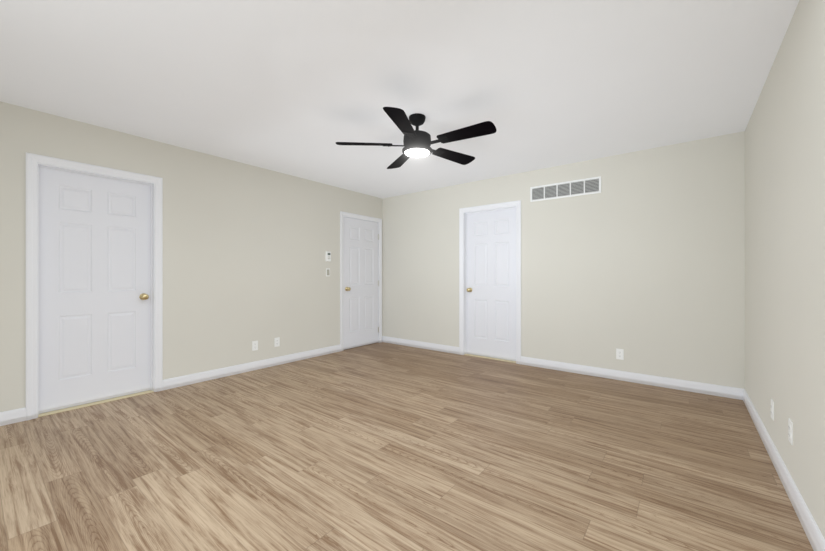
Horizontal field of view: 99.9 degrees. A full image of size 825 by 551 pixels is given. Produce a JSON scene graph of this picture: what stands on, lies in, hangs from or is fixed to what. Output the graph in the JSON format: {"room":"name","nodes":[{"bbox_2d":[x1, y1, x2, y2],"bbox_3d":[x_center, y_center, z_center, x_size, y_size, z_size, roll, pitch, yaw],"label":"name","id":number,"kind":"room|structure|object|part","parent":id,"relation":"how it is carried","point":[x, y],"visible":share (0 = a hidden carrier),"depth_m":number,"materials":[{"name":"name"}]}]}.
{"room":"empty bedroom","nodes":[
{"label":"empty bedroom","id":0,"kind":"room"},
{"bbox_2d":[0,101,382,411],"bbox_3d":[-2.101,-0.090,3.982,0.120,2.440,5.240,0,0,38],"label":"wall","id":1,"kind":"structure","parent":0,"point":[246,247],"depth_m":3.78,"materials":[{"name":"paint"}]},
{"bbox_2d":[0,407,25,425],"bbox_3d":[-3.304,1.079,2.340,0.013,0.102,0.931,0,0,38],"label":"baseboard","id":2,"kind":"structure","parent":1,"relation":"attached to","point":[12,416],"depth_m":2.65,"materials":[{"name":"white wood"}]},
{"bbox_2d":[39,167,149,413],"bbox_3d":[-2.785,0.118,3.096,0.106,2.007,0.756,0,0,38],"label":"door","id":3,"kind":"structure","parent":1,"relation":"in","point":[94,288],"depth_m":3.07,"materials":[{"name":"white wood"}]},
{"bbox_3d":[-2.575,0.205,3.335,0.072,0.066,0.066,0,0,38],"label":"knob","id":4,"kind":"part","parent":3,"relation":"part of","materials":[{"name":"gold metal"}]},
{"bbox_2d":[26,152,162,420],"bbox_3d":[-2.785,0.086,3.096,0.139,2.089,0.900,0,0,38],"label":"door frame","id":5,"kind":"structure","parent":1,"relation":"attached to","point":[32,160],"depth_m":2.81,"materials":[{"name":"white wood"}]},
{"bbox_2d":[38,390,153,416],"bbox_3d":[-2.787,1.127,3.098,0.101,0.005,0.766,0,0,38],"label":"door threshold","id":6,"kind":"structure","parent":1,"relation":"attached to","point":[90,404],"depth_m":3.05,"materials":[{"name":"beige wood"}]},
{"bbox_2d":[163,344,340,389],"bbox_3d":[-1.769,1.079,4.297,0.013,0.102,2.244,0,0,38],"label":"baseboard","id":7,"kind":"structure","parent":1,"relation":"attached to","point":[175,382],"depth_m":4.03,"materials":[{"name":"white wood"}]},
{"bbox_2d":[252,340,257,350],"bbox_3d":[-1.884,0.840,4.155,0.008,0.115,0.070,0,0,38],"label":"electrical outlet","id":8,"kind":"object","parent":1,"relation":"attached to","point":[254,345],"visible":1,"depth_m":4.15,"materials":[{"name":"white plastic"}]},
{"bbox_2d":[274,337,279,346],"bbox_3d":[-1.708,0.840,4.379,0.008,0.115,0.070,0,0,38],"label":"electrical outlet","id":9,"kind":"object","parent":1,"relation":"attached to","point":[277,342],"visible":1,"depth_m":4.38,"materials":[{"name":"white plastic"}]},
{"bbox_2d":[326,268,329,275],"bbox_3d":[-1.217,-0.045,5.004,0.011,0.115,0.070,0,0,38],"label":"light switch","id":10,"kind":"object","parent":1,"relation":"attached to","point":[327,271],"visible":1,"depth_m":5.00,"materials":[{"name":"white plastic"}]},
{"bbox_2d":[326,251,330,260],"bbox_3d":[-1.210,-0.275,4.998,0.029,0.144,0.084,0,0,38],"label":"thermostat","id":11,"kind":"object","parent":1,"relation":"attached to","point":[328,255],"visible":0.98,"depth_m":4.98,"materials":[{"name":"white plastic"}]},
{"bbox_2d":[340,211,381,350],"bbox_3d":[-0.845,0.086,5.570,0.139,2.089,0.900,0,0,38],"label":"door frame","id":12,"kind":"structure","parent":1,"relation":"attached to","point":[352,215],"depth_m":5.37,"materials":[{"name":"white wood"}]},
{"bbox_2d":[344,217,377,349],"bbox_3d":[-0.793,0.118,5.529,0.106,2.007,0.756,0,0,38],"label":"door","id":13,"kind":"structure","parent":1,"relation":"in","point":[360,282],"depth_m":5.52,"materials":[{"name":"white wood"}]},
{"bbox_3d":[-0.975,0.205,5.268,0.072,0.066,0.066,0,0,38],"label":"knob","id":14,"kind":"part","parent":13,"relation":"part of","materials":[{"name":"gold metal"}]},
{"bbox_2d":[0,0,798,198],"bbox_3d":[-0.291,-1.360,2.562,4.720,0.100,5.240,0,0,38],"label":"ceiling","id":15,"kind":"structure","parent":0,"point":[299,88],"depth_m":2.27,"materials":[{"name":"paint"}]},
{"bbox_2d":[336,107,496,168],"bbox_3d":[0.076,-1.155,2.858,1.254,0.310,1.279,0,0,38],"label":"ceiling fan","id":16,"kind":"object","parent":15,"relation":"hanging from","point":[417,142],"visible":1,"depth_m":2.77,"materials":[{"name":"black metal"}]},
{"bbox_2d":[0,342,813,550],"bbox_3d":[-0.291,1.180,2.562,4.720,0.100,5.240,0,0,38],"label":"floor","id":17,"kind":"structure","parent":0,"point":[381,446],"depth_m":2.05,"materials":[{"name":"brown wood"}]},
{"bbox_2d":[383,131,744,388],"bbox_3d":[1.289,-0.090,4.577,4.480,2.440,0.120,0,0,38],"label":"wall","id":18,"kind":"structure","parent":0,"point":[639,259],"depth_m":3.78,"materials":[{"name":"paint"}]},
{"bbox_2d":[382,336,458,353],"bbox_3d":[0.080,1.079,5.441,1.511,0.102,0.013,0,0,38],"label":"baseboard","id":19,"kind":"structure","parent":18,"relation":"attached to","point":[427,345],"depth_m":5.38,"materials":[{"name":"white wood"}]},
{"bbox_2d":[464,354,515,362],"bbox_3d":[1.066,1.127,4.745,0.766,0.005,0.101,0,0,38],"label":"door threshold","id":20,"kind":"structure","parent":18,"relation":"attached to","point":[490,358],"depth_m":4.70,"materials":[{"name":"beige wood"}]},
{"bbox_2d":[459,200,520,363],"bbox_3d":[1.064,0.086,4.742,0.900,2.089,0.139,0,0,38],"label":"door frame","id":21,"kind":"structure","parent":18,"relation":"attached to","point":[517,204],"depth_m":4.83,"materials":[{"name":"white wood"}]},
{"bbox_2d":[467,208,515,360],"bbox_3d":[1.064,0.118,4.743,0.756,2.007,0.106,0,0,38],"label":"door","id":22,"kind":"structure","parent":18,"relation":"in","point":[491,283],"depth_m":4.74,"materials":[{"name":"white wood"}]},
{"bbox_3d":[0.803,0.205,4.925,0.066,0.066,0.072,0,0,38],"label":"knob","id":23,"kind":"part","parent":22,"relation":"part of","materials":[{"name":"gold metal"}]},
{"bbox_2d":[530,176,600,201],"bbox_3d":[1.788,-1.012,4.103,0.790,0.185,0.010,0,0,38],"label":"air vent","id":24,"kind":"object","parent":18,"relation":"in","point":[586,186],"visible":1,"depth_m":4.08,"materials":[{"name":"white metal"}]},
{"bbox_2d":[616,348,623,359],"bbox_3d":[2.241,0.850,3.749,0.070,0.115,0.008,0,0,38],"label":"electrical outlet","id":25,"kind":"object","parent":18,"relation":"attached to","point":[620,354],"visible":1,"depth_m":3.75,"materials":[{"name":"white plastic"}]},
{"bbox_2d":[521,356,743,399],"bbox_3d":[2.196,1.079,3.781,2.069,0.102,0.013,0,0,38],"label":"baseboard","id":26,"kind":"structure","parent":18,"relation":"attached to","point":[704,388],"depth_m":3.62,"materials":[{"name":"white wood"}]},
{"bbox_2d":[745,0,824,538],"bbox_3d":[1.519,-0.090,1.143,0.120,2.440,5.240,0,0,38],"label":"wall","id":27,"kind":"structure","parent":0,"point":[785,250],"depth_m":1.77,"materials":[{"name":"paint"}]},
{"bbox_2d":[771,399,773,420],"bbox_3d":[2.228,0.830,2.150,0.008,0.115,0.070,0,0,38],"label":"electrical outlet","id":28,"kind":"object","parent":27,"relation":"attached to","point":[772,409],"visible":0.98,"depth_m":2.13,"materials":[{"name":"white plastic"}]},
{"bbox_2d":[743,389,824,550],"bbox_3d":[1.467,1.079,1.184,0.013,0.102,5.000,0,0,38],"label":"baseboard","id":29,"kind":"structure","parent":27,"relation":"attached to","point":[815,537],"depth_m":1.76,"materials":[{"name":"white wood"}]},
{"bbox_2d":[788,418,792,444],"bbox_3d":[1.938,0.800,1.780,0.008,0.115,0.070,0,0,38],"label":"electrical outlet","id":30,"kind":"object","parent":27,"relation":"attached to","point":[790,430],"visible":1,"depth_m":1.77,"materials":[{"name":"white plastic"}]}
]}

